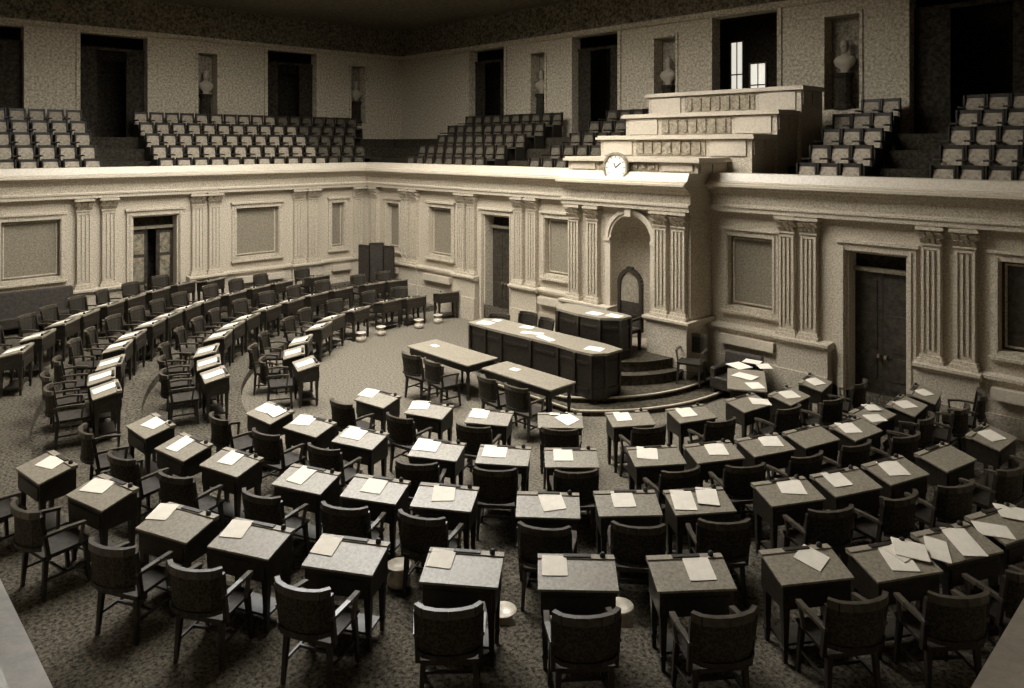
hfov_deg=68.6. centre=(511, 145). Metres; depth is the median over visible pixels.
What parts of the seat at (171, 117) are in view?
backrest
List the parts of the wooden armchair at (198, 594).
leg, armrest, rail, cane panel, backrest, seat, leg, armrest, leg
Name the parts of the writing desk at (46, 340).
writing lid, leg, leg, rail, leg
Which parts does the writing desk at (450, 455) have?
writing lid, rail, leg, leg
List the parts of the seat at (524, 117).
backrest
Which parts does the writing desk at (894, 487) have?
rail, writing lid, leg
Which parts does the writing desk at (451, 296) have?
rail, leg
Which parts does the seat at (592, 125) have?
backrest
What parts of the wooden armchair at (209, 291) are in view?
rail, cane panel, backrest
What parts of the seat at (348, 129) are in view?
backrest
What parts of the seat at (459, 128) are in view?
backrest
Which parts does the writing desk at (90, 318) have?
writing lid, leg, rail, leg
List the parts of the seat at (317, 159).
backrest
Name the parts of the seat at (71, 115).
backrest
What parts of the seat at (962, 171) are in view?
backrest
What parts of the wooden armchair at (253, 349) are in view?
rail, cane panel, backrest, leg, armrest, seat, armrest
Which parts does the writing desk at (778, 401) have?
leg, rail, writing lid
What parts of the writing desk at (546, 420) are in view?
leg, rail, writing lid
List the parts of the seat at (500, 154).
backrest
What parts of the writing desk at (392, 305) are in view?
leg, leg, rail, leg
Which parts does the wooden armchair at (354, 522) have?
rail, cane panel, backrest, armrest, seat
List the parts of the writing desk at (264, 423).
leg, writing lid, rail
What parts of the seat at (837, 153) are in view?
backrest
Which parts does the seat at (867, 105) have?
backrest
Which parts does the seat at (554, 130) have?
backrest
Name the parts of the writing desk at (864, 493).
rail, writing lid, leg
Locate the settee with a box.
[0,285,78,329]
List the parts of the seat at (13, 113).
backrest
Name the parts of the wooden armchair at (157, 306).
rail, cane panel, backrest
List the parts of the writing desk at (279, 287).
rail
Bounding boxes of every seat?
[0,108,8,131]
[0,119,10,131]
[0,132,13,158]
[0,145,16,167]
[0,159,15,168]
[8,108,28,131]
[10,120,31,144]
[13,132,34,158]
[16,145,38,167]
[19,159,38,167]
[28,109,47,131]
[31,120,51,144]
[34,132,55,158]
[37,145,59,167]
[41,159,60,167]
[47,109,66,131]
[51,120,70,144]
[54,132,75,158]
[58,145,80,167]
[62,159,81,167]
[66,110,85,132]
[70,121,89,144]
[74,133,94,158]
[79,145,100,166]
[83,158,101,166]
[133,112,151,136]
[139,122,157,148]
[145,133,164,160]
[149,112,167,132]
[151,145,171,165]
[155,122,174,144]
[158,158,174,165]
[162,133,181,157]
[165,113,182,133]
[169,145,188,165]
[171,123,189,144]
[176,157,191,165]
[178,134,197,156]
[180,113,197,133]
[185,145,205,164]
[187,123,205,144]
[193,157,208,164]
[194,134,212,148]
[195,113,212,133]
[202,123,220,137]
[202,145,221,160]
[209,114,226,127]
[210,134,228,148]
[210,157,224,164]
[217,124,234,137]
[218,145,236,160]
[224,114,240,123]
[225,134,243,148]
[226,157,240,164]
[231,124,248,133]
[233,145,251,159]
[237,115,254,123]
[239,134,257,148]
[242,157,255,163]
[245,124,262,137]
[248,145,266,159]
[251,115,267,127]
[254,134,271,148]
[257,157,270,163]
[259,125,276,137]
[262,145,280,159]
[264,115,280,124]
[267,135,285,148]
[272,125,289,134]
[272,156,285,163]
[276,116,292,124]
[277,145,294,155]
[281,135,298,144]
[285,125,301,134]
[286,156,299,163]
[289,116,304,128]
[290,145,308,155]
[294,135,311,148]
[298,125,314,134]
[300,156,312,162]
[301,117,316,125]
[304,145,321,158]
[307,135,323,147]
[310,126,326,138]
[313,117,328,125]
[314,156,326,162]
[317,145,334,155]
[319,135,336,147]
[322,126,338,138]
[324,117,339,125]
[327,156,339,162]
[329,145,346,155]
[332,135,348,144]
[334,126,349,138]
[336,118,351,125]
[340,156,351,162]
[342,145,358,161]
[344,135,359,144]
[345,126,361,144]
[347,118,362,138]
[352,156,364,161]
[354,145,370,161]
[406,156,414,162]
[410,145,426,155]
[415,156,423,163]
[418,145,435,155]
[424,156,433,163]
[427,145,444,156]
[429,135,445,144]
[434,156,442,163]
[436,145,453,156]
[438,135,454,144]
[440,125,455,134]
[443,157,452,163]
[446,145,463,156]
[447,135,464,144]
[448,125,464,134]
[453,157,463,164]
[455,145,473,156]
[456,135,473,144]
[457,125,473,134]
[458,116,473,124]
[464,157,473,164]
[465,145,483,156]
[466,116,482,124]
[466,125,482,133]
[466,134,483,144]
[474,157,485,164]
[475,115,491,124]
[475,124,492,133]
[476,134,493,144]
[476,145,494,158]
[484,115,500,123]
[485,124,502,133]
[486,134,503,144]
[486,145,506,165]
[494,115,510,123]
[495,124,512,133]
[496,134,514,146]
[503,114,520,123]
[505,123,522,133]
[507,134,526,160]
[513,114,530,122]
[515,123,533,148]
[523,113,540,122]
[526,123,545,148]
[528,158,540,166]
[534,113,551,124]
[541,145,561,158]
[541,158,554,166]
[544,112,562,137]
[553,145,574,158]
[554,158,567,167]
[561,133,581,144]
[566,145,588,155]
[574,133,594,144]
[580,121,600,132]
[580,145,600,155]
[587,132,608,144]
[593,121,613,131]
[598,110,618,120]
[600,132,622,142]
[606,120,625,131]
[611,109,631,120]
[632,109,644,114]
[796,163,816,174]
[801,145,828,162]
[814,129,840,144]
[817,163,838,174]
[822,145,850,162]
[825,113,850,128]
[834,128,860,144]
[839,163,862,175]
[843,145,873,175]
[845,113,870,127]
[854,128,883,167]
[855,99,880,112]
[865,112,892,149]
[874,98,901,133]
[929,165,955,178]
[932,145,964,164]
[941,126,972,144]
[950,110,979,126]
[956,165,984,179]
[958,94,985,109]
[959,145,991,165]
[967,126,998,144]
[974,109,1004,125]
[981,93,1009,108]
[985,166,1013,179]
[986,145,1019,165]
[993,126,1023,144]
[1000,108,1023,125]
[1005,93,1023,108]
[1014,166,1023,180]
[1015,145,1023,165]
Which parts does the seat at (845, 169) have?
backrest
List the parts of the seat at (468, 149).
backrest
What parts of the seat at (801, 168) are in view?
backrest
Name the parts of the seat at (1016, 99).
backrest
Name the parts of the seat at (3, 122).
backrest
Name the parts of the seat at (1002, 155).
backrest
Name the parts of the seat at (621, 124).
backrest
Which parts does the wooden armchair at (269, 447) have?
rail, cane panel, backrest, seat, armrest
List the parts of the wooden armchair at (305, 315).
rail, cane panel, backrest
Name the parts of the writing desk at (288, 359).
writing lid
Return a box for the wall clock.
[603,152,628,176]
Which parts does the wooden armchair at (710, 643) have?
leg, armrest, leg, seat, backrest, cane panel, rail, armrest, leg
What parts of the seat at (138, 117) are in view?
backrest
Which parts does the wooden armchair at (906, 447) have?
seat, armrest, backrest, cane panel, rail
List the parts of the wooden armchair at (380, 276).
rail, cane panel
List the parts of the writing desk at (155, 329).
writing lid, leg, rail, leg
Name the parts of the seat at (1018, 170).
backrest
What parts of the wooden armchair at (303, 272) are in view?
rail, cane panel, backrest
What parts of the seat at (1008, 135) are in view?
backrest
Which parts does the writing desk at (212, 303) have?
rail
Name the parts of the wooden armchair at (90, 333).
rail, cane panel, backrest, seat, armrest, armrest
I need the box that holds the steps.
[91,133,947,177]
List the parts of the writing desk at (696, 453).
rail, writing lid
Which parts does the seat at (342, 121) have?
backrest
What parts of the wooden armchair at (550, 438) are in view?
leg, rail, cane panel, backrest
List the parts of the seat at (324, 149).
backrest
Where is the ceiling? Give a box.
[154,0,569,31]
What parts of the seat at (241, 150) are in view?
backrest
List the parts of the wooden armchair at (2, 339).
backrest, armrest, armrest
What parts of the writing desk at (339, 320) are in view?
writing lid, rail, leg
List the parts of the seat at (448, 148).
backrest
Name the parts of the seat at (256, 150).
backrest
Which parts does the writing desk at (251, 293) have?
leg, rail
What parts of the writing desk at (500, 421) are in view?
writing lid, rail, leg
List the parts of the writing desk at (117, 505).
leg, writing lid, leg, rail, leg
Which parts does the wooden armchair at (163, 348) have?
rail, cane panel, backrest, armrest, seat, armrest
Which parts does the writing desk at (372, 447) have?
writing lid, rail, leg, leg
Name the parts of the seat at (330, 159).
backrest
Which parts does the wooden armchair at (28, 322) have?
rail, cane panel, backrest, armrest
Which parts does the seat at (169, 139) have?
backrest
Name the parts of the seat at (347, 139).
backrest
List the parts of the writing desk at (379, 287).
leg, rail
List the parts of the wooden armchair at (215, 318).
rail, cane panel, backrest, armrest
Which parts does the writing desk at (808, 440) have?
rail, writing lid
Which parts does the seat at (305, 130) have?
backrest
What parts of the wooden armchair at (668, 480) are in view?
armrest, seat, leg, backrest, cane panel, rail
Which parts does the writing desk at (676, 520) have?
leg, leg, rail, writing lid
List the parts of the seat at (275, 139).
backrest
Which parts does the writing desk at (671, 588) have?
leg, leg, rail, writing lid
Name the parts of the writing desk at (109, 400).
leg, leg, writing lid, leg, rail, leg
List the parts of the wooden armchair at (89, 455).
rail, cane panel, backrest, leg, armrest, armrest, seat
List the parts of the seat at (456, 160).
backrest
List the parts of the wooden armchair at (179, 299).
rail, cane panel, backrest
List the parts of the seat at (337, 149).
backrest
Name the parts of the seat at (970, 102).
backrest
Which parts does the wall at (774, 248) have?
panel frame, wall panel, dado moulding, dado moulding, panel frame, wall panel, dado moulding, dado moulding, dado moulding, panel frame, wall panel, dado moulding, panel frame, wall panel, dado moulding, dado moulding, dado moulding, panel frame, wall panel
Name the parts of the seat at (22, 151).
backrest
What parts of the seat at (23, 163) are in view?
backrest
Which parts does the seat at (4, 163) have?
backrest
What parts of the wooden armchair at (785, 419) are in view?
armrest, seat, backrest, cane panel, rail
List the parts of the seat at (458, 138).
backrest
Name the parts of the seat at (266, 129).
backrest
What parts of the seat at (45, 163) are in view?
backrest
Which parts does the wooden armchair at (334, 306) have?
rail, cane panel, backrest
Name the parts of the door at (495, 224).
panel, panel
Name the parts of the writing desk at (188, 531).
leg, writing lid, rail, leg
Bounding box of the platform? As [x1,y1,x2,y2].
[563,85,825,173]
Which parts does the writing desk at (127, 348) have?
writing lid, rail, leg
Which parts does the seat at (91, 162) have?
backrest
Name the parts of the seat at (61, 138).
backrest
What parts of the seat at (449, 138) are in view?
backrest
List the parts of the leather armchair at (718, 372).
armrest, seat, backrest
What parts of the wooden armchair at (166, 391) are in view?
rail, cane panel, backrest, leg, leg, armrest, armrest, seat, leg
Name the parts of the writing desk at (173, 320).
writing lid, leg, rail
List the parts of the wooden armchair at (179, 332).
rail, cane panel, backrest, armrest, seat, armrest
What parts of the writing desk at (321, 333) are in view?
writing lid, leg, rail, leg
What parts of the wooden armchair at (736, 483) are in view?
armrest, seat, leg, backrest, cane panel, rail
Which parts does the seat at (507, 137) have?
backrest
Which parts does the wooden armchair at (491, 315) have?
cane panel, rail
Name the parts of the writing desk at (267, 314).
leg, rail, leg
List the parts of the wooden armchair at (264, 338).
rail, cane panel, backrest, armrest, seat, armrest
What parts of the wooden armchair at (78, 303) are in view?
rail, cane panel, backrest, leg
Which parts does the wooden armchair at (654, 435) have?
leg, seat, armrest, cane panel, backrest, rail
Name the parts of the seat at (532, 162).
backrest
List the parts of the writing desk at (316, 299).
rail, leg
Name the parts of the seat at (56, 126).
backrest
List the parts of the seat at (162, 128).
backrest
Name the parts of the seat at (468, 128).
backrest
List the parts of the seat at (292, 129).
backrest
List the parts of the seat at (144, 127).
backrest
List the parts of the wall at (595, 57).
doorway casing, niche casing, doorway casing, cornice, niche casing, doorway casing, niche casing, doorway casing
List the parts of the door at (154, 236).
panel, panel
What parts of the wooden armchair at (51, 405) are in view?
rail, cane panel, backrest, leg, armrest, armrest, seat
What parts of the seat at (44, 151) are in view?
backrest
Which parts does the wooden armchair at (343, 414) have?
rail, cane panel, backrest, seat, armrest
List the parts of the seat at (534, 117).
backrest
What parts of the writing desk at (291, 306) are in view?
rail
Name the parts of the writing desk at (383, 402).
writing lid, leg, rail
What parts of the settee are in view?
backrest, seat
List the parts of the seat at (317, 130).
backrest, frame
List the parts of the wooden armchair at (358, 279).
rail, backrest, cane panel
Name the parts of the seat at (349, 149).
backrest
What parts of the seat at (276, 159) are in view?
backrest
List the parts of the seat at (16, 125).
backrest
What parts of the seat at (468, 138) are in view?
backrest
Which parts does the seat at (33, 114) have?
backrest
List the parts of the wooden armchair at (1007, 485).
armrest, armrest, seat, backrest, cane panel, rail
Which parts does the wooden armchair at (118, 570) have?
leg, armrest, rail, cane panel, backrest, seat, leg, armrest, leg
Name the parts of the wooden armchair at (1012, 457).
armrest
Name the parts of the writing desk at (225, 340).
writing lid, leg, rail, leg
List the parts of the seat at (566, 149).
backrest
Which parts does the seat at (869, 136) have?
backrest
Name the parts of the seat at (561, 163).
backrest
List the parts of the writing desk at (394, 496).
writing lid, rail, leg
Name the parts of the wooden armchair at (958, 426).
armrest, armrest, seat, backrest, cane panel, leg, rail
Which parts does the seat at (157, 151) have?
backrest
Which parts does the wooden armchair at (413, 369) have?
leg, rail, cane panel, backrest, seat, leg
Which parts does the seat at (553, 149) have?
backrest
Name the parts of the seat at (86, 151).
backrest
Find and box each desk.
[0,342,33,396]
[15,450,77,531]
[18,328,55,377]
[44,316,80,361]
[64,308,99,348]
[66,473,138,560]
[87,367,115,427]
[90,300,124,339]
[90,379,121,443]
[95,354,124,397]
[101,339,132,383]
[113,293,145,330]
[114,329,146,375]
[126,413,175,476]
[133,318,165,360]
[135,502,218,599]
[140,286,170,319]
[151,310,182,347]
[154,432,212,502]
[166,280,196,311]
[169,303,201,338]
[190,297,220,331]
[193,343,219,392]
[196,277,225,300]
[197,354,220,408]
[199,447,263,519]
[200,365,229,423]
[204,329,232,365]
[207,517,294,633]
[215,320,244,362]
[217,290,246,322]
[230,312,260,352]
[244,284,270,313]
[245,401,293,470]
[251,304,281,339]
[270,279,293,305]
[271,463,341,543]
[275,297,304,327]
[283,345,304,393]
[283,413,336,469]
[288,334,312,377]
[292,355,319,407]
[299,291,328,324]
[301,533,390,652]
[303,274,330,295]
[304,321,332,361]
[316,313,345,351]
[328,286,352,314]
[331,425,389,484]
[340,473,410,559]
[341,305,370,341]
[354,388,400,431]
[358,281,384,306]
[373,298,401,329]
[384,278,408,299]
[400,295,426,326]
[404,400,454,440]
[407,438,466,485]
[410,482,479,569]
[419,547,503,666]
[432,290,459,317]
[464,408,513,467]
[467,318,622,399]
[475,444,531,490]
[515,490,579,580]
[538,411,582,473]
[538,551,618,669]
[544,446,598,510]
[555,303,631,359]
[593,487,662,554]
[605,408,655,472]
[626,443,686,489]
[646,550,736,671]
[663,484,736,569]
[665,402,716,458]
[683,438,744,510]
[724,391,770,443]
[735,431,795,475]
[751,474,825,553]
[758,541,853,663]
[768,385,810,422]
[782,422,839,472]
[798,372,832,426]
[809,465,882,556]
[829,415,882,454]
[845,537,942,659]
[848,401,895,455]
[861,453,929,530]
[886,393,927,448]
[906,382,941,440]
[910,520,1003,625]
[914,441,976,510]
[964,502,1023,589]
[965,422,1017,487]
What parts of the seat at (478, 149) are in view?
backrest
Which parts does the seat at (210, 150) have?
backrest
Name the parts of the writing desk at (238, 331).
writing lid, leg, rail, leg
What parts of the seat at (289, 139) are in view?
backrest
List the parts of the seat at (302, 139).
backrest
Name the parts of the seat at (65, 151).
backrest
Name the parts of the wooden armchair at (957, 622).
leg, armrest, leg, seat, backrest, cane panel, rail, armrest, leg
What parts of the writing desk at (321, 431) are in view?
leg, writing lid, rail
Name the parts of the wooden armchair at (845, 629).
leg, armrest, leg, seat, backrest, cane panel, rail, armrest, leg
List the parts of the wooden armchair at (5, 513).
leg, armrest, seat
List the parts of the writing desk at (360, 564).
writing lid, rail, leg, leg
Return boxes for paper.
[2,346,24,354]
[22,332,44,339]
[35,455,63,468]
[78,478,114,493]
[89,371,110,381]
[91,382,115,393]
[99,357,119,366]
[107,341,126,348]
[118,332,137,338]
[141,417,168,428]
[145,503,178,519]
[165,435,193,451]
[197,346,214,353]
[199,357,216,366]
[203,369,223,378]
[209,332,225,337]
[217,450,243,464]
[219,519,252,537]
[255,403,275,412]
[266,405,286,417]
[285,348,300,355]
[286,466,316,484]
[290,415,316,425]
[292,337,307,342]
[296,358,313,366]
[309,534,341,555]
[340,426,367,439]
[358,388,378,397]
[360,478,387,493]
[409,401,430,409]
[411,438,440,451]
[426,548,455,568]
[431,485,455,500]
[469,408,489,418]
[477,321,494,324]
[481,445,507,457]
[519,325,533,328]
[521,331,543,334]
[536,335,554,340]
[538,493,565,511]
[542,555,567,575]
[553,449,572,460]
[555,412,578,425]
[584,346,604,351]
[586,311,603,314]
[605,313,622,317]
[610,491,635,506]
[613,412,631,420]
[636,446,657,459]
[669,490,697,509]
[675,407,696,416]
[682,557,716,580]
[695,487,719,505]
[704,443,728,454]
[727,362,752,369]
[731,372,757,379]
[742,359,761,364]
[744,382,765,388]
[749,398,771,405]
[756,364,772,368]
[758,436,783,445]
[777,480,806,494]
[778,390,800,398]
[793,544,828,571]
[805,378,825,385]
[821,472,852,486]
[834,423,862,432]
[861,404,881,410]
[862,414,887,421]
[876,461,910,475]
[878,545,919,571]
[884,544,910,562]
[890,537,930,561]
[893,400,917,408]
[914,389,933,395]
[923,535,951,563]
[940,527,987,556]
[971,520,1015,539]
[977,429,1005,441]
[992,503,1023,520]
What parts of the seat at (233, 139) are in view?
backrest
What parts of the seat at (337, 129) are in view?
backrest, frame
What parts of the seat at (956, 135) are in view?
backrest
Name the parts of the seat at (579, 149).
backrest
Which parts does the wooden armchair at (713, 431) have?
seat, armrest, backrest, cane panel, rail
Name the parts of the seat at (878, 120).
backrest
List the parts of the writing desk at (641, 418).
leg, leg, rail, writing lid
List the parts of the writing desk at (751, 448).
rail, writing lid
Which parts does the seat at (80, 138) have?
backrest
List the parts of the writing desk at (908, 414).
rail, writing lid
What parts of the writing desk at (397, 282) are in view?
rail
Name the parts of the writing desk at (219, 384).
leg, leg, writing lid, leg, rail, leg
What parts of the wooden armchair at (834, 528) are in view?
leg, armrest, seat, backrest, cane panel, rail, leg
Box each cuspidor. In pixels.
[356,331,365,341]
[376,325,385,335]
[387,557,411,590]
[414,318,423,328]
[434,314,442,323]
[500,601,516,625]
[616,597,633,627]
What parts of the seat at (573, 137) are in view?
backrest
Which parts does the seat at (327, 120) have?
backrest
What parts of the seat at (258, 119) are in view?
backrest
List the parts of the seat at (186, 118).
backrest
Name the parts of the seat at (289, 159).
backrest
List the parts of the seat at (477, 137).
backrest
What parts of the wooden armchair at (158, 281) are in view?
rail, cane panel, backrest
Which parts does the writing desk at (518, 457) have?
writing lid, rail, leg, leg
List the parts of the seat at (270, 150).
backrest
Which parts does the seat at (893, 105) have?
backrest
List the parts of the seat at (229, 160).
backrest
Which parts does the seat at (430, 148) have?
backrest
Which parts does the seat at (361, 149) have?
backrest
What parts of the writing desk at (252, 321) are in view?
writing lid, leg, rail, leg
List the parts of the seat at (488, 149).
backrest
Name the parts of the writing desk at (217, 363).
leg, writing lid, rail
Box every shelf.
[3,379,27,389]
[25,362,49,371]
[50,348,68,355]
[98,421,115,435]
[99,412,109,418]
[125,361,141,369]
[139,348,157,355]
[139,461,164,476]
[155,580,166,590]
[156,339,174,345]
[205,395,215,400]
[210,403,224,414]
[211,501,244,519]
[224,350,240,356]
[236,340,255,346]
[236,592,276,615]
[293,524,322,540]
[297,390,314,400]
[312,349,327,356]
[322,340,340,346]
[344,613,379,634]
[345,330,361,336]
[377,321,397,325]
[384,537,399,552]
[402,317,422,321]
[436,311,455,315]
[483,628,488,648]
[611,455,627,463]
[656,633,681,653]
[671,550,688,553]
[760,539,795,548]
[770,623,813,645]
[852,530,865,540]
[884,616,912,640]
[976,473,992,487]
[978,579,999,587]
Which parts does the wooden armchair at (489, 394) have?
rail, cane panel, backrest, seat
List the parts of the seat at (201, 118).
backrest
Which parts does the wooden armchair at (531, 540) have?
leg, seat, rail, cane panel, backrest, armrest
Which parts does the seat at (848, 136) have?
backrest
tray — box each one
[56,454,68,460]
[109,477,126,484]
[181,505,202,512]
[189,436,202,441]
[235,450,251,455]
[252,521,275,527]
[306,466,325,471]
[342,536,368,542]
[360,427,376,431]
[372,475,393,480]
[433,439,451,442]
[439,483,460,487]
[454,548,480,553]
[497,445,515,447]
[538,491,559,493]
[561,447,579,449]
[563,553,590,557]
[614,490,636,492]
[643,445,661,447]
[671,553,699,557]
[683,487,703,490]
[699,441,716,444]
[749,434,765,437]
[769,477,789,482]
[782,545,809,550]
[795,426,808,429]
[826,468,844,472]
[839,419,851,422]
[868,541,891,547]
[875,457,891,462]
[925,445,939,450]
[930,524,953,531]
[972,426,982,431]
[981,507,1001,513]
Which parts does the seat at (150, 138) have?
backrest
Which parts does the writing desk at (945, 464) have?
rail, writing lid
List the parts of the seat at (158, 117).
backrest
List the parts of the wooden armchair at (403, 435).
leg, rail, cane panel, backrest, seat, armrest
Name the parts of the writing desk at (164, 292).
rail, leg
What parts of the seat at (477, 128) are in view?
backrest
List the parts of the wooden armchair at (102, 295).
rail, cane panel, backrest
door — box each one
[125,206,185,308]
[477,207,513,318]
[834,238,919,412]
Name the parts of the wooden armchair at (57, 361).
rail, cane panel, backrest, armrest, seat, armrest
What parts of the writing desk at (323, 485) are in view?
writing lid, rail, leg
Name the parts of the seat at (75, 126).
backrest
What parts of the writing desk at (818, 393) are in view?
rail, writing lid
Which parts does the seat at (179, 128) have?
backrest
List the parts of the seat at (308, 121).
backrest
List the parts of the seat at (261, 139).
backrest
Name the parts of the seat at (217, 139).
backrest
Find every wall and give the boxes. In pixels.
[0,0,400,138]
[0,162,367,330]
[0,580,52,687]
[364,162,1023,440]
[399,0,1023,138]
[971,599,1023,687]
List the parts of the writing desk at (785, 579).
leg, leg, rail, writing lid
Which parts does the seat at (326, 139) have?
backrest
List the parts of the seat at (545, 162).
backrest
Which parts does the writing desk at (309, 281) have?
rail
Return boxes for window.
[730,40,744,88]
[749,61,767,87]
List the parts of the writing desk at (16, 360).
leg, leg, writing lid, leg, rail, leg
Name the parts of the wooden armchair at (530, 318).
cane panel, rail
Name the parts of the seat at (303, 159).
backrest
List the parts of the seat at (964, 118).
backrest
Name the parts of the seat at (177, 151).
backrest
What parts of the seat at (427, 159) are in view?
backrest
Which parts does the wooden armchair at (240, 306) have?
rail, cane panel, backrest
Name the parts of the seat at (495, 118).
backrest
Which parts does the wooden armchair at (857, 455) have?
armrest, seat, backrest, cane panel, rail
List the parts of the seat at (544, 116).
backrest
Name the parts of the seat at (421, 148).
backrest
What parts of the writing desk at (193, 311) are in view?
leg, rail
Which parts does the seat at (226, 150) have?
backrest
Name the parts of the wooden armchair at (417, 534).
leg, rail, cane panel, backrest, seat, armrest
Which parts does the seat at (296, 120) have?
backrest, frame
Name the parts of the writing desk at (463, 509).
writing lid, rail, leg, leg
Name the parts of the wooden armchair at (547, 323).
cane panel, rail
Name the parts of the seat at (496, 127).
backrest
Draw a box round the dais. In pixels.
[496,345,728,415]
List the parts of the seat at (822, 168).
backrest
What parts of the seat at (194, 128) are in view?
backrest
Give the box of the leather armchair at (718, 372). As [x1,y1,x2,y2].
[710,349,763,392]
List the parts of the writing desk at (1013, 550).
leg, rail, writing lid, leg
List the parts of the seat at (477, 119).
backrest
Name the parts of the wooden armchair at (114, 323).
rail, cane panel, backrest, armrest, armrest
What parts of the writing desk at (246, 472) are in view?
leg, leg, writing lid, leg, rail, leg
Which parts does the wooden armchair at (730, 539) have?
armrest, seat, cane panel, backrest, rail, leg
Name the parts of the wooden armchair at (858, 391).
armrest, seat, armrest, backrest, cane panel, rail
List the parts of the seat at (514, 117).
backrest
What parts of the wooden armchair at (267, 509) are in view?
rail, cane panel, backrest, armrest, seat, leg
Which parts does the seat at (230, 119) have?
backrest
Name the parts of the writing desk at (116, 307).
rail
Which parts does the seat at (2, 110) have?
backrest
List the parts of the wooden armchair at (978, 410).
seat, armrest, armrest, backrest, cane panel, rail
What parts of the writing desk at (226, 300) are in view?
leg, rail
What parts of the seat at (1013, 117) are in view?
backrest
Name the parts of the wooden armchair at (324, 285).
rail, cane panel, backrest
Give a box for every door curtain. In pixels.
[0,39,21,118]
[80,45,144,136]
[268,61,312,124]
[475,58,503,115]
[578,45,616,132]
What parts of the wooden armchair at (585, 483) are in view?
armrest, cane panel, backrest, rail, seat, leg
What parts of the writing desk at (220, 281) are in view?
rail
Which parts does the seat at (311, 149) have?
backrest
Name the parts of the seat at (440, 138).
backrest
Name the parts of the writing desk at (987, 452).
rail, writing lid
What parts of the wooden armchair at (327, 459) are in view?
rail, cane panel, backrest, leg, seat, armrest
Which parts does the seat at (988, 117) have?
backrest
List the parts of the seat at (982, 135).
backrest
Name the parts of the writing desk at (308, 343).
writing lid, rail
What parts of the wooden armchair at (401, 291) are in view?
rail, cane panel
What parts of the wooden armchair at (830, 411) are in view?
armrest, seat, backrest, cane panel, rail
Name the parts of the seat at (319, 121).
backrest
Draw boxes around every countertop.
[467,318,622,355]
[556,303,631,320]
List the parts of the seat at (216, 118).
backrest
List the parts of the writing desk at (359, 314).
leg, rail, leg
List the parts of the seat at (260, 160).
backrest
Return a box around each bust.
[198,71,212,119]
[351,81,361,122]
[535,70,543,112]
[660,57,674,92]
[834,40,855,108]
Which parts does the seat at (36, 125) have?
backrest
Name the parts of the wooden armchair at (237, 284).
rail, cane panel, backrest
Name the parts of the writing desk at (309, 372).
leg, leg, writing lid, leg, rail, leg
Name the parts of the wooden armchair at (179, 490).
rail, cane panel, backrest, armrest, seat, leg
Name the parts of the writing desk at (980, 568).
leg, rail, leg, writing lid, leg, leg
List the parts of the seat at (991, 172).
backrest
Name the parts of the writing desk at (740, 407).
rail, leg, writing lid, leg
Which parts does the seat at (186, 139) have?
backrest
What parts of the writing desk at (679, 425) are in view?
leg, leg, rail, writing lid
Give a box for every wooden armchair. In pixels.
[0,326,27,377]
[0,480,26,540]
[10,498,90,602]
[17,312,56,360]
[39,304,74,344]
[40,370,84,432]
[43,383,89,450]
[52,355,88,409]
[67,337,103,391]
[68,294,102,337]
[78,423,132,480]
[84,326,117,372]
[88,536,174,645]
[94,288,125,329]
[105,313,141,353]
[107,450,169,533]
[121,281,150,319]
[128,305,160,341]
[149,298,177,338]
[151,274,175,301]
[157,354,194,411]
[158,341,194,385]
[158,469,224,531]
[159,368,198,423]
[167,559,253,671]
[171,291,198,329]
[173,326,204,364]
[191,316,221,346]
[202,284,227,320]
[208,307,238,343]
[209,411,256,452]
[228,278,254,314]
[232,298,261,339]
[242,487,309,579]
[247,343,280,395]
[252,427,306,478]
[253,273,278,306]
[258,290,285,329]
[258,330,289,378]
[258,355,292,408]
[274,575,359,687]
[282,316,312,352]
[286,284,312,315]
[294,267,314,295]
[297,307,327,342]
[307,442,362,506]
[314,279,334,308]
[320,501,385,540]
[326,298,351,338]
[330,398,375,436]
[350,274,368,306]
[361,290,387,325]
[375,271,394,299]
[386,412,432,471]
[390,286,414,317]
[395,460,445,513]
[397,509,463,596]
[402,351,438,399]
[413,600,486,687]
[423,357,460,405]
[456,423,501,471]
[473,466,521,541]
[477,373,517,425]
[488,313,509,320]
[504,382,545,442]
[517,311,537,326]
[517,521,576,611]
[538,316,554,330]
[540,426,581,488]
[543,606,621,687]
[549,468,598,542]
[607,520,666,596]
[619,423,666,489]
[643,465,700,523]
[669,604,757,687]
[675,333,707,386]
[685,517,751,606]
[687,416,735,481]
[708,462,765,534]
[752,403,800,438]
[765,450,822,527]
[783,504,853,568]
[795,590,888,687]
[799,394,844,429]
[814,439,871,471]
[827,378,867,419]
[847,488,918,562]
[869,430,920,464]
[882,411,934,452]
[893,587,991,687]
[904,479,974,527]
[930,402,970,451]
[942,387,987,440]
[959,461,1023,511]
[961,565,1023,645]
[1005,455,1023,493]
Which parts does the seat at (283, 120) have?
backrest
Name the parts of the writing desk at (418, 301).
leg, rail, leg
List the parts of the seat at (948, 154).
backrest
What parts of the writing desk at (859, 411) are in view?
rail, writing lid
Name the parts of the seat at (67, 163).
backrest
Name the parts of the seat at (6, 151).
backrest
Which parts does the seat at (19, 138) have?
backrest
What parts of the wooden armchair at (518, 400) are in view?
rail, cane panel, backrest, seat, leg, armrest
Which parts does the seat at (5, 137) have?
backrest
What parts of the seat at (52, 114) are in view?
backrest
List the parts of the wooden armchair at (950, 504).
armrest, seat, backrest, cane panel, rail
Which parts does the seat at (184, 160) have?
backrest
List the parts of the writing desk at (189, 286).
rail, leg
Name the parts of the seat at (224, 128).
backrest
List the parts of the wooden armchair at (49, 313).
rail, cane panel, armrest, backrest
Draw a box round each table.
[407,339,497,400]
[482,361,575,412]
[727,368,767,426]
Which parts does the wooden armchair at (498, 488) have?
leg, rail, cane panel, backrest, seat, leg, armrest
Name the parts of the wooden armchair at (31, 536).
leg, rail, cane panel, backrest, leg, armrest, seat, armrest, leg, leg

